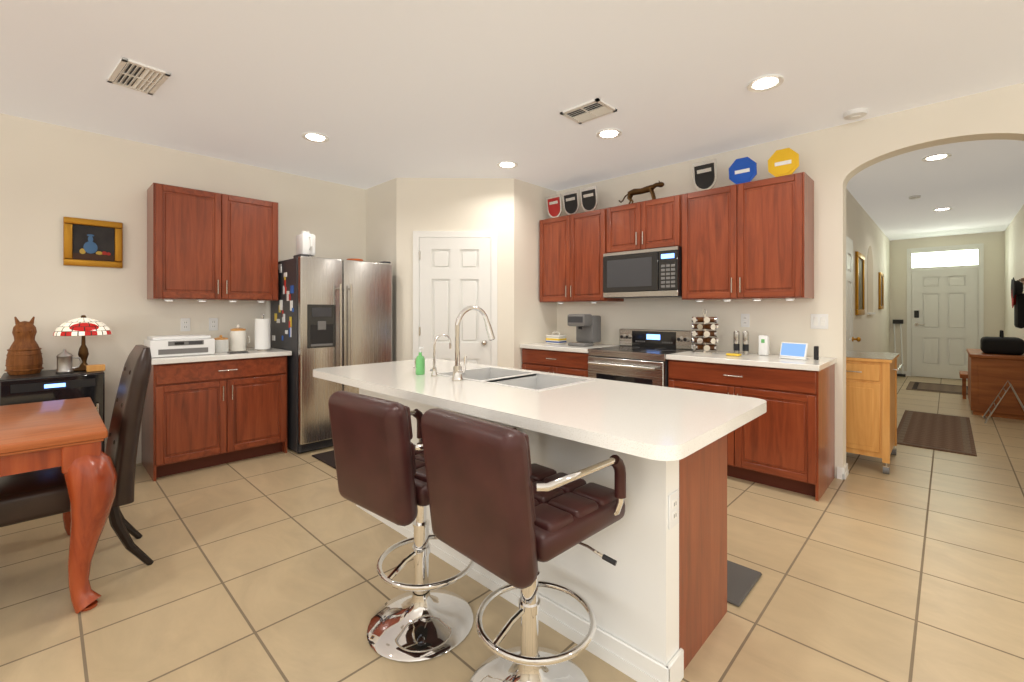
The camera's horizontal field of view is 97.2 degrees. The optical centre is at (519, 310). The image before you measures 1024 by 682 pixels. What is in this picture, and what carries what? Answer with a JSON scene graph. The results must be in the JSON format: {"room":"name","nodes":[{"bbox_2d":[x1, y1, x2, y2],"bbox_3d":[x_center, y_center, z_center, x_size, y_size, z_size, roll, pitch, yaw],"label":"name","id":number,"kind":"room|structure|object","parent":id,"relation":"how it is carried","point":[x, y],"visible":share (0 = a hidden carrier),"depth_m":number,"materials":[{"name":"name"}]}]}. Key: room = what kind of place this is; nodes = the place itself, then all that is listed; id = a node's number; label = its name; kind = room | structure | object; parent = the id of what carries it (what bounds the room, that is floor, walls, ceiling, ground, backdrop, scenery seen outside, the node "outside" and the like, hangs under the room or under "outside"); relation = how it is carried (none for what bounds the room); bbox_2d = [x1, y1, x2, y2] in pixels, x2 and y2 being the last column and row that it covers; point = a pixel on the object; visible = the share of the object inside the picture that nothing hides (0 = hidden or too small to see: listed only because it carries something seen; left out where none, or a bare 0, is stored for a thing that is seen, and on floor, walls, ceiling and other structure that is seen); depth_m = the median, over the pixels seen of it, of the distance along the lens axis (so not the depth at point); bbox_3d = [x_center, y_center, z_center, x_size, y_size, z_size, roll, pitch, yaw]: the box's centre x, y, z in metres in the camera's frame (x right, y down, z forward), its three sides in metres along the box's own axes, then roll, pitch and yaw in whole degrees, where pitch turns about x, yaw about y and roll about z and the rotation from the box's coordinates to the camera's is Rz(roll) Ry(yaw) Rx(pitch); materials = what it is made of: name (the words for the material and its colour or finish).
{"room":"kitchen","nodes":[
{"label":"kitchen","id":0,"kind":"room"},
{"bbox_2d":[0,113,365,463],"bbox_3d":[-3.858,-0.068,3.159,0.150,2.680,9.350,0,0,44],"label":"wall","id":1,"kind":"structure","parent":0,"point":[52,176],"depth_m":3.64,"materials":[{"name":"paint"}]},
{"bbox_2d":[63,217,122,267],"bbox_3d":[-3.353,-0.533,3.555,0.033,0.370,0.340,0,0,44],"label":"picture","id":2,"kind":"object","parent":1,"relation":"attached to","point":[91,243],"visible":1,"depth_m":3.55,"materials":[{"name":"gold metal"}]},
{"bbox_2d":[181,318,189,330],"bbox_3d":[-2.957,0.122,3.993,0.008,0.116,0.070,0,0,44],"label":"electrical outlet","id":3,"kind":"object","parent":1,"relation":"attached to","point":[185,324],"depth_m":3.99,"materials":[{"name":"white plastic"}]},
{"bbox_2d":[147,183,277,301],"bbox_3d":[-2.686,-0.550,4.004,0.379,0.936,0.920,0,0,44],"label":"upper cabinet","id":4,"kind":"object","parent":1,"relation":"attached to","point":[202,245],"visible":1,"depth_m":3.84,"materials":[{"name":"brown wood"}]},
{"bbox_2d":[209,318,217,330],"bbox_3d":[-2.812,0.122,4.145,0.008,0.116,0.070,0,0,44],"label":"electrical outlet","id":5,"kind":"object","parent":1,"relation":"attached to","point":[213,322],"depth_m":4.14,"materials":[{"name":"white plastic"}]},
{"bbox_2d":[366,178,556,368],"bbox_3d":[-0.674,-0.068,5.276,1.552,2.680,1.594,0,0,44],"label":"wall","id":6,"kind":"structure","parent":0,"point":[512,212],"depth_m":4.79,"materials":[{"name":"paint"}]},
{"bbox_2d":[413,231,496,365],"bbox_3d":[-0.681,0.214,4.776,0.647,2.115,0.637,0,0,44],"label":"door","id":7,"kind":"structure","parent":6,"relation":"attached to","point":[454,274],"depth_m":4.76,"materials":[{"name":"white wood"}]},
{"bbox_2d":[0,376,1023,681],"bbox_3d":[2.057,1.302,2.816,9.500,0.060,17.000,0,0,44],"label":"floor","id":8,"kind":"structure","parent":0,"point":[906,568],"depth_m":2.10,"materials":[{"name":"tile"}]},
{"bbox_2d":[0,370,104,452],"bbox_3d":[-3.309,0.857,3.209,0.538,0.830,0.500,0,0,44],"label":"wine cooler","id":9,"kind":"object","parent":8,"relation":"on","point":[46,385],"visible":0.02,"depth_m":3.07,"materials":[{"name":"black plastic"}]},
{"bbox_2d":[5,317,43,374],"bbox_3d":[-3.480,0.240,3.172,0.186,0.401,0.186,0,0,44],"label":"cat figurine","id":10,"kind":"object","parent":9,"relation":"on","point":[24,355],"visible":1,"depth_m":3.13,"materials":[{"name":"brown wood"}]},
{"bbox_2d":[55,349,81,373],"bbox_3d":[-3.229,0.356,3.233,0.094,0.168,0.137,0,0,44],"label":"stein","id":11,"kind":"object","parent":9,"relation":"on","point":[64,360],"visible":1,"depth_m":3.19,"materials":[{"name":"grey metal"}]},
{"bbox_2d":[53,315,111,370],"bbox_3d":[-3.233,0.235,3.345,0.316,0.410,0.316,0,0,44],"label":"lamp","id":12,"kind":"object","parent":9,"relation":"on","point":[83,326],"visible":0.92,"depth_m":3.29,"materials":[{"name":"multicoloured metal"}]},
{"bbox_2d":[86,364,104,371],"bbox_3d":[-3.112,0.418,3.312,0.070,0.045,0.100,0,0,44],"label":"box","id":13,"kind":"object","parent":9,"relation":"on","point":[95,367],"visible":1,"depth_m":3.29,"materials":[{"name":"brown wood"}]},
{"bbox_2d":[0,397,116,613],"bbox_3d":[-2.876,0.902,1.557,1.143,0.784,2.143,0,0,44],"label":"dining table","id":14,"kind":"object","parent":8,"relation":"on","point":[68,436],"visible":0.94,"depth_m":1.90,"materials":[{"name":"brown wood"}]},
{"bbox_2d":[0,345,153,564],"bbox_3d":[-2.195,0.733,2.187,0.460,1.093,0.612,0,0,44],"label":"dining chair","id":15,"kind":"object","parent":8,"relation":"on","point":[32,495],"visible":0.83,"depth_m":2.17,"materials":[{"name":"leather"}]},
{"bbox_2d":[142,348,291,480],"bbox_3d":[-2.606,0.815,3.893,0.651,0.914,0.990,0,0,44],"label":"base cabinet","id":16,"kind":"object","parent":8,"relation":"on","point":[208,410],"visible":0.96,"depth_m":3.64,"materials":[{"name":"brown wood"}]},
{"bbox_2d":[144,334,214,357],"bbox_3d":[-2.766,0.279,3.673,0.325,0.155,0.420,0,0,44],"label":"printer","id":17,"kind":"object","parent":16,"relation":"on","point":[177,345],"visible":0.96,"depth_m":3.56,"materials":[{"name":"white plastic"}]},
{"bbox_2d":[213,335,228,351],"bbox_3d":[-2.605,0.283,3.934,0.116,0.147,0.116,0,0,44],"label":"canister","id":18,"kind":"object","parent":16,"relation":"on","point":[221,344],"visible":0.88,"depth_m":3.89,"materials":[{"name":"white ceramic"}]},
{"bbox_2d":[227,351,248,353],"bbox_3d":[-2.405,0.352,3.854,0.100,0.010,0.140,0,0,44],"label":"trivet","id":19,"kind":"object","parent":16,"relation":"on","point":[238,352],"visible":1,"depth_m":3.84,"materials":[{"name":"grey metal"}]},
{"bbox_2d":[230,324,249,350],"bbox_3d":[-2.520,0.239,4.067,0.128,0.236,0.159,0,0,44],"label":"canister","id":20,"kind":"object","parent":16,"relation":"on","point":[238,335],"visible":1,"depth_m":4.01,"materials":[{"name":"white ceramic"}]},
{"bbox_2d":[254,314,270,350],"bbox_3d":[-2.326,0.193,4.082,0.140,0.327,0.140,0,0,44],"label":"paper towel","id":21,"kind":"object","parent":16,"relation":"on","point":[262,334],"visible":1,"depth_m":4.03,"materials":[{"name":"white paper"}]},
{"bbox_2d":[312,450,335,468],"bbox_3d":[-1.381,1.266,4.047,0.500,0.012,0.750,0,0,44],"label":"mat","id":22,"kind":"object","parent":8,"relation":"on","point":[327,457],"visible":0.23,"depth_m":3.88,"materials":[{"name":"black fabric"}]},
{"bbox_2d":[271,254,391,453],"bbox_3d":[-1.855,0.385,4.507,0.817,1.775,0.916,0,0,44],"label":"fridge","id":23,"kind":"object","parent":8,"relation":"on","point":[327,312],"visible":0.81,"depth_m":4.14,"materials":[{"name":"grey metal"}]},
{"bbox_2d":[296,231,314,256],"bbox_3d":[-1.962,-0.618,4.151,0.232,0.225,0.120,0,0,44],"label":"water jug","id":24,"kind":"object","parent":23,"relation":"on","point":[305,242],"visible":0.85,"depth_m":4.09,"materials":[{"name":"white plastic"}]},
{"bbox_2d":[328,391,474,661],"bbox_3d":[-0.408,0.791,1.815,0.549,0.961,0.571,0,0,44],"label":"bar stool","id":25,"kind":"object","parent":8,"relation":"on","point":[380,462],"visible":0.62,"depth_m":1.68,"materials":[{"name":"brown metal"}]},
{"bbox_2d":[421,408,625,681],"bbox_3d":[0.033,0.791,1.458,0.542,0.961,0.559,0,0,44],"label":"bar stool","id":26,"kind":"object","parent":8,"relation":"on","point":[501,506],"visible":1,"depth_m":1.32,"materials":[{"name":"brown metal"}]},
{"bbox_2d":[356,389,726,681],"bbox_3d":[-0.070,0.835,2.439,2.142,0.874,0.640,0,0,44],"label":"kitchen island","id":27,"kind":"object","parent":8,"relation":"on","point":[655,597],"depth_m":1.64,"materials":[{"name":"white"}]},
{"bbox_2d":[313,358,766,464],"bbox_3d":[-0.140,0.378,2.296,2.330,0.040,0.900,0,0,44],"label":"island countertop","id":28,"kind":"structure","parent":27,"relation":"on","point":[663,425],"depth_m":1.71,"materials":[{"name":"white stone"}]},
{"bbox_2d":[413,357,424,372],"bbox_3d":[-0.591,0.315,2.620,0.032,0.087,0.061,0,0,44],"label":"soap bottle","id":29,"kind":"object","parent":28,"relation":"on","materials":[{"name":"green plastic"}]},
{"bbox_2d":[429,334,452,376],"bbox_3d":[-0.433,0.243,2.503,0.036,0.231,0.133,0,0,44],"label":"faucet","id":30,"kind":"object","parent":28,"relation":"on","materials":[{"name":"silver metal"}]},
{"bbox_2d":[449,305,494,380],"bbox_3d":[-0.228,0.164,2.399,0.101,0.388,0.289,0,0,44],"label":"faucet","id":31,"kind":"object","parent":28,"relation":"on","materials":[{"name":"silver metal"}]},
{"bbox_2d":[441,365,596,392],"bbox_3d":[-0.052,0.432,2.440,0.796,0.153,0.446,0,0,44],"label":"sink","id":32,"kind":"object","parent":28,"relation":"in","point":[519,378],"depth_m":2.53,"materials":[{"name":"grey metal"}]},
{"bbox_2d":[668,489,678,529],"bbox_3d":[0.523,0.672,1.528,0.008,0.116,0.070,0,0,44],"label":"outlet","id":33,"kind":"object","parent":27,"relation":"attached to","point":[673,494],"depth_m":1.52,"materials":[{"name":"white plastic"}]},
{"bbox_2d":[522,350,589,376],"bbox_3d":[0.549,0.835,4.783,0.886,0.873,0.616,0,0,44],"label":"base cabinet","id":34,"kind":"object","parent":8,"relation":"on","point":[551,361],"depth_m":4.53,"materials":[{"name":"brown wood"}]},
{"bbox_2d":[520,342,610,353],"bbox_3d":[0.541,0.378,4.774,0.889,0.040,0.643,0,0,44],"label":"countertop","id":35,"kind":"structure","parent":34,"relation":"on","point":[532,346],"depth_m":4.56,"materials":[{"name":"white stone"}]},
{"bbox_2d":[546,332,565,343],"bbox_3d":[0.397,0.292,4.916,0.186,0.129,0.136,0,0,44],"label":"box","id":36,"kind":"object","parent":35,"relation":"on","point":[555,339],"visible":1,"depth_m":4.87,"materials":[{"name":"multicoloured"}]},
{"bbox_2d":[567,314,600,346],"bbox_3d":[0.668,0.194,4.664,0.220,0.325,0.312,0,0,44],"label":"coffee maker","id":37,"kind":"object","parent":35,"relation":"on","point":[588,329],"visible":1,"depth_m":4.61,"materials":[{"name":"grey plastic"}]},
{"bbox_2d":[588,329,694,386],"bbox_3d":[1.103,0.727,4.164,0.760,1.090,0.698,0,0,44],"label":"range","id":38,"kind":"object","parent":8,"relation":"on","point":[637,356],"visible":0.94,"depth_m":4.07,"materials":[{"name":"grey metal"}]},
{"bbox_2d":[727,560,761,606],"bbox_3d":[0.619,1.264,2.464,1.200,0.015,0.330,0,0,44],"label":"mat","id":39,"kind":"object","parent":8,"relation":"on","point":[742,581],"visible":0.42,"depth_m":2.10,"materials":[{"name":"grey fabric"}]},
{"bbox_2d":[666,358,834,500],"bbox_3d":[1.811,0.835,3.584,1.055,0.873,0.616,0,0,44],"label":"base cabinet","id":40,"kind":"object","parent":8,"relation":"on","point":[786,441],"depth_m":3.20,"materials":[{"name":"brown wood"}]},
{"bbox_2d":[666,350,835,369],"bbox_3d":[1.807,0.378,3.572,1.069,0.040,0.643,0,0,44],"label":"countertop","id":41,"kind":"structure","parent":40,"relation":"on","point":[773,360],"depth_m":3.35,"materials":[{"name":"white stone"}]},
{"bbox_2d":[691,309,718,353],"bbox_3d":[1.571,0.172,3.829,0.208,0.368,0.208,0,0,44],"label":"spice carousel","id":42,"kind":"object","parent":41,"relation":"on","point":[703,341],"visible":1,"depth_m":3.78,"materials":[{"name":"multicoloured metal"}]},
{"bbox_2d":[726,353,741,355],"bbox_3d":[1.704,0.347,3.592,0.100,0.018,0.060,0,0,44],"label":"tray","id":43,"kind":"object","parent":41,"relation":"on","point":[732,354],"visible":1,"depth_m":3.58,"materials":[{"name":"yellow ceramic"}]},
{"bbox_2d":[733,331,739,353],"bbox_3d":[1.793,0.262,3.728,0.048,0.190,0.047,0,0,44],"label":"grinder","id":44,"kind":"object","parent":41,"relation":"on","point":[736,341],"visible":0.92,"depth_m":3.71,"materials":[{"name":"silver metal"}]},
{"bbox_2d":[742,331,748,354],"bbox_3d":[1.844,0.262,3.680,0.048,0.190,0.047,0,0,44],"label":"grinder","id":45,"kind":"object","parent":41,"relation":"on","point":[745,342],"visible":1,"depth_m":3.66,"materials":[{"name":"silver metal"}]},
{"bbox_2d":[759,335,769,354],"bbox_3d":[1.971,0.277,3.640,0.070,0.160,0.062,0,0,44],"label":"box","id":46,"kind":"object","parent":41,"relation":"on","point":[764,344],"visible":1,"depth_m":3.62,"materials":[{"name":"white cardboard"}]},
{"bbox_2d":[779,342,807,359],"bbox_3d":[2.038,0.296,3.356,0.062,0.120,0.184,0,0,-34],"label":"smart display","id":47,"kind":"object","parent":41,"relation":"on","point":[792,350],"visible":1,"depth_m":3.34,"materials":[{"name":"white plastic"}]},
{"bbox_2d":[814,346,818,359],"bbox_3d":[2.165,0.306,3.292,0.030,0.100,0.020,0,0,44],"label":"speaker","id":48,"kind":"object","parent":41,"relation":"on","point":[816,352],"visible":1,"depth_m":3.28},
{"bbox_2d":[846,350,902,473],"bbox_3d":[2.936,0.822,3.879,0.524,0.899,0.722,0,0,44],"label":"kitchen cart","id":49,"kind":"object","parent":8,"relation":"on","point":[871,404],"visible":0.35,"depth_m":3.59,"materials":[{"name":"brown wood"}]},
{"bbox_2d":[893,320,905,376],"bbox_3d":[7.420,0.723,8.824,0.200,1.101,0.200,0,0,44],"label":"step ladder","id":50,"kind":"object","parent":8,"relation":"on","point":[900,322],"visible":0.81,"depth_m":8.84,"materials":[{"name":"white metal"}]},
{"bbox_2d":[897,410,976,455],"bbox_3d":[4.456,1.266,4.847,0.580,0.011,1.950,0,0,44],"label":"rug","id":51,"kind":"object","parent":8,"relation":"on","point":[943,432],"visible":0.88,"depth_m":4.68,"materials":[{"name":"brown fabric"}]},
{"bbox_2d":[906,381,967,394],"bbox_3d":[6.943,1.267,7.415,0.850,0.010,1.100,0,0,44],"label":"rug","id":52,"kind":"object","parent":8,"relation":"on","point":[936,387],"visible":0.71,"depth_m":7.43,"materials":[{"name":"brown fabric"}]},
{"bbox_2d":[959,371,967,398],"bbox_3d":[6.737,1.092,6.508,0.560,0.360,0.500,0,0,44],"label":"stool","id":53,"kind":"object","parent":8,"relation":"on","point":[963,375],"visible":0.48,"depth_m":6.51,"materials":[{"name":"brown wood"}]},
{"bbox_2d":[966,348,1023,419],"bbox_3d":[6.120,0.902,5.797,0.515,0.740,1.210,0,0,44],"label":"chest","id":54,"kind":"object","parent":8,"relation":"on","point":[989,375],"visible":0.77,"depth_m":5.39,"materials":[{"name":"brown wood"}]},
{"bbox_2d":[980,330,1023,354],"bbox_3d":[6.003,0.385,5.619,0.360,0.290,0.440,0,0,44],"label":"duffel bag","id":55,"kind":"object","parent":54,"relation":"on","point":[1001,344],"visible":1,"depth_m":5.48,"materials":[{"name":"black fabric"}]},
{"bbox_2d":[983,380,1023,422],"bbox_3d":[5.542,1.040,5.119,0.395,0.471,0.394,0,0,44],"label":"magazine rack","id":56,"kind":"object","parent":8,"relation":"on","point":[1018,399],"visible":1,"depth_m":5.14,"materials":[{"name":"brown metal"}]},
{"bbox_2d":[0,0,1023,240],"bbox_3d":[2.057,-1.438,2.816,9.500,0.060,17.000,0,0,44],"label":"ceiling","id":57,"kind":"structure","parent":0,"point":[376,92],"depth_m":2.77,"materials":[{"name":"paint"}]},
{"bbox_2d":[107,57,170,94],"bbox_3d":[-2.291,-1.403,2.711,0.400,0.015,0.220,0,0,39],"label":"ceiling vent","id":58,"kind":"object","parent":57,"relation":"in","point":[136,76],"visible":1,"depth_m":2.70,"materials":[{"name":"white metal"}]},
{"bbox_2d":[302,132,328,142],"bbox_3d":[-1.650,-1.401,3.647,0.204,0.012,0.204,0,0,44],"label":"recessed light","id":59,"kind":"object","parent":57,"relation":"in","point":[315,137],"visible":0.98,"depth_m":3.64,"materials":[{"name":"white"}]},
{"bbox_2d":[497,161,517,168],"bbox_3d":[-0.118,-1.401,4.330,0.204,0.012,0.204,0,0,44],"label":"recessed light","id":60,"kind":"object","parent":57,"relation":"in","point":[507,164],"visible":1,"depth_m":4.31,"materials":[{"name":"white"}]},
{"bbox_2d":[560,98,616,123],"bbox_3d":[0.484,-1.403,3.179,0.320,0.015,0.240,0,0,44],"label":"ceiling vent","id":61,"kind":"object","parent":57,"relation":"in","point":[596,108],"visible":0.98,"depth_m":3.17,"materials":[{"name":"white metal"}]},
{"bbox_2d":[596,128,621,138],"bbox_3d":[0.708,-1.401,3.573,0.204,0.012,0.204,0,0,44],"label":"recessed light","id":62,"kind":"object","parent":57,"relation":"in","point":[610,133],"visible":1,"depth_m":3.56,"materials":[{"name":"white"}]},
{"bbox_2d":[747,74,783,91],"bbox_3d":[1.513,-1.401,2.780,0.204,0.012,0.204,0,0,44],"label":"recessed light","id":63,"kind":"object","parent":57,"relation":"in","point":[765,83],"visible":0.98,"depth_m":2.77,"materials":[{"name":"white"}]},
{"bbox_2d":[843,108,867,119],"bbox_3d":[2.380,-1.389,3.199,0.140,0.042,0.140,0,0,44],"label":"smoke detector","id":64,"kind":"object","parent":57,"relation":"attached to","point":[854,114],"visible":1,"depth_m":3.17,"materials":[{"name":"white plastic"}]},
{"bbox_2d":[909,195,920,198],"bbox_3d":[4.852,-1.394,5.540,0.116,0.032,0.116,0,0,44],"label":"smoke detector","id":65,"kind":"object","parent":57,"relation":"attached to","point":[915,197],"visible":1,"depth_m":5.51,"materials":[{"name":"white plastic"}]},
{"bbox_2d":[922,153,951,161],"bbox_3d":[3.806,-1.401,4.120,0.204,0.012,0.204,0,0,44],"label":"recessed light","id":66,"kind":"object","parent":57,"relation":"in","point":[936,157],"visible":1,"depth_m":4.11,"materials":[{"name":"white"}]},
{"bbox_2d":[932,207,952,210],"bbox_3d":[5.832,-1.401,6.223,0.204,0.012,0.204,0,0,44],"label":"recessed light","id":67,"kind":"object","parent":57,"relation":"in","point":[944,209],"visible":1,"depth_m":6.22,"materials":[{"name":"white"}]},
{"bbox_2d":[557,83,1023,477],"bbox_3d":[2.699,-0.068,3.274,9.200,2.680,0.150,0,0,44],"label":"wall","id":68,"kind":"structure","parent":0,"point":[833,161],"depth_m":3.51,"materials":[{"name":"paint"}]},
{"bbox_2d":[539,172,813,303],"bbox_3d":[1.249,-0.550,4.282,2.562,0.936,0.379,0,0,44],"label":"upper cabinet","id":69,"kind":"object","parent":68,"relation":"attached to","point":[754,240],"visible":1,"depth_m":3.75,"materials":[{"name":"brown wood"}]},
{"bbox_2d":[546,194,561,217],"bbox_3d":[0.400,-1.143,4.978,0.200,0.249,0.096,0,0,44],"label":"plaque","id":70,"kind":"object","parent":69,"relation":"on","point":[554,206],"visible":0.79,"depth_m":4.95,"materials":[{"name":"red metal"}]},
{"bbox_2d":[563,190,578,214],"bbox_3d":[0.567,-1.143,4.819,0.200,0.249,0.096,0,0,44],"label":"plaque","id":71,"kind":"object","parent":69,"relation":"on","point":[571,202],"visible":0.9,"depth_m":4.79,"materials":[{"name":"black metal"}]},
{"bbox_2d":[580,186,597,211],"bbox_3d":[0.734,-1.143,4.661,0.200,0.249,0.096,0,0,44],"label":"plaque","id":72,"kind":"object","parent":69,"relation":"on","point":[589,198],"visible":0.85,"depth_m":4.63,"materials":[{"name":"black metal"}]},
{"bbox_2d":[619,181,663,204],"bbox_3d":[1.151,-1.109,4.297,0.476,0.179,0.074,0,0,44],"label":"statue","id":73,"kind":"object","parent":69,"relation":"on","point":[638,191],"visible":0.83,"depth_m":4.25,"materials":[{"name":"brown wood"}]},
{"bbox_2d":[603,246,681,297],"bbox_3d":[1.223,-0.344,4.290,0.756,0.433,0.402,0,0,44],"label":"microwave","id":74,"kind":"object","parent":69,"relation":"attached to","point":[652,273],"visible":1,"depth_m":4.10,"materials":[{"name":"black plastic"}]},
{"bbox_2d":[692,158,716,190],"bbox_3d":[1.589,-1.143,3.848,0.200,0.249,0.096,0,0,44],"label":"plaque","id":75,"kind":"object","parent":69,"relation":"on","point":[704,175],"visible":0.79,"depth_m":3.82,"materials":[{"name":"black metal"}]},
{"bbox_2d":[729,157,756,183],"bbox_3d":[1.808,-1.122,3.643,0.207,0.207,0.091,0,0,44],"label":"plaque","id":76,"kind":"object","parent":69,"relation":"on","point":[743,170],"visible":0.81,"depth_m":3.61,"materials":[{"name":"blue metal"}]},
{"bbox_2d":[768,148,798,176],"bbox_3d":[2.019,-1.122,3.443,0.207,0.207,0.091,0,0,44],"label":"plaque","id":77,"kind":"object","parent":69,"relation":"on","point":[783,162],"visible":0.83,"depth_m":3.42,"materials":[{"name":"yellow"}]},
{"bbox_2d":[741,314,749,326],"bbox_3d":[1.942,0.082,3.884,0.070,0.116,0.009,0,0,44],"label":"electrical outlet","id":78,"kind":"object","parent":68,"relation":"attached to","point":[745,318],"depth_m":3.88,"materials":[{"name":"white plastic"}]},
{"bbox_2d":[811,314,827,328],"bbox_3d":[2.333,0.082,3.512,0.116,0.116,0.011,0,0,44],"label":"light switch","id":79,"kind":"object","parent":68,"relation":"attached to","point":[819,321],"depth_m":3.51,"materials":[{"name":"white plastic"}]},
{"bbox_2d":[837,371,906,479],"bbox_3d":[0.833,1.230,3.909,5.620,0.085,16.500,0,0,44],"label":"baseboard","id":80,"kind":"structure","parent":68,"relation":"attached to","point":[842,473],"depth_m":3.42,"materials":[{"name":"white"}]},
{"bbox_2d":[846,188,889,352],"bbox_3d":[4.881,-0.068,6.478,0.150,2.680,7.500,0,0,44],"label":"wall","id":81,"kind":"structure","parent":0,"point":[873,330],"depth_m":6.79,"materials":[{"name":"paint"}]},
{"bbox_2d":[846,236,860,350],"bbox_3d":[3.688,0.214,5.032,0.112,2.115,0.990,0,0,44],"label":"door frame","id":82,"kind":"structure","parent":81,"relation":"attached to","point":[850,338],"depth_m":5.18,"materials":[{"name":"white wood"}]},
{"bbox_2d":[855,251,864,314],"bbox_3d":[4.438,-0.348,5.878,0.030,0.800,0.620,0,0,44],"label":"picture","id":83,"kind":"object","parent":81,"relation":"attached to","point":[859,283],"visible":1,"depth_m":5.85,"materials":[{"name":"gold metal"}]},
{"bbox_2d":[867,246,875,314],"bbox_3d":[5.256,-0.463,6.742,0.030,1.030,0.740,0,0,44],"label":"trim","id":84,"kind":"structure","parent":81,"relation":"attached to","point":[869,283],"depth_m":6.67,"materials":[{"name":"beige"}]},
{"bbox_2d":[878,272,883,308],"bbox_3d":[6.187,-0.338,7.720,0.030,0.620,0.500,0,0,44],"label":"picture","id":85,"kind":"object","parent":81,"relation":"attached to","point":[880,290],"visible":0.98,"depth_m":7.55,"materials":[{"name":"gold metal"}]},
{"bbox_2d":[890,232,1001,379],"bbox_3d":[8.042,-0.068,8.543,1.530,2.680,0.150,0,0,44],"label":"wall","id":86,"kind":"structure","parent":0,"point":[992,241],"depth_m":8.49,"materials":[{"name":"paint"}]},
{"bbox_2d":[907,243,983,379],"bbox_3d":[7.957,0.027,8.468,1.050,2.490,0.077,0,0,44],"label":"door","id":87,"kind":"structure","parent":86,"relation":"attached to","point":[945,319],"depth_m":8.47,"materials":[{"name":"white wood"}]},
{"bbox_2d":[1002,205,1023,339],"bbox_3d":[6.128,-0.068,5.293,0.150,2.680,7.500,0,0,44],"label":"wall","id":88,"kind":"structure","parent":0,"point":[1003,258],"depth_m":7.10,"materials":[{"name":"paint"}]},
{"bbox_2d":[1011,277,1023,328],"bbox_3d":[6.368,-0.103,5.754,0.132,0.650,0.730,0,0,44],"label":"rack","id":89,"kind":"object","parent":88,"relation":"attached to","point":[1017,297],"visible":1,"depth_m":5.63,"materials":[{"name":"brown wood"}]}
]}

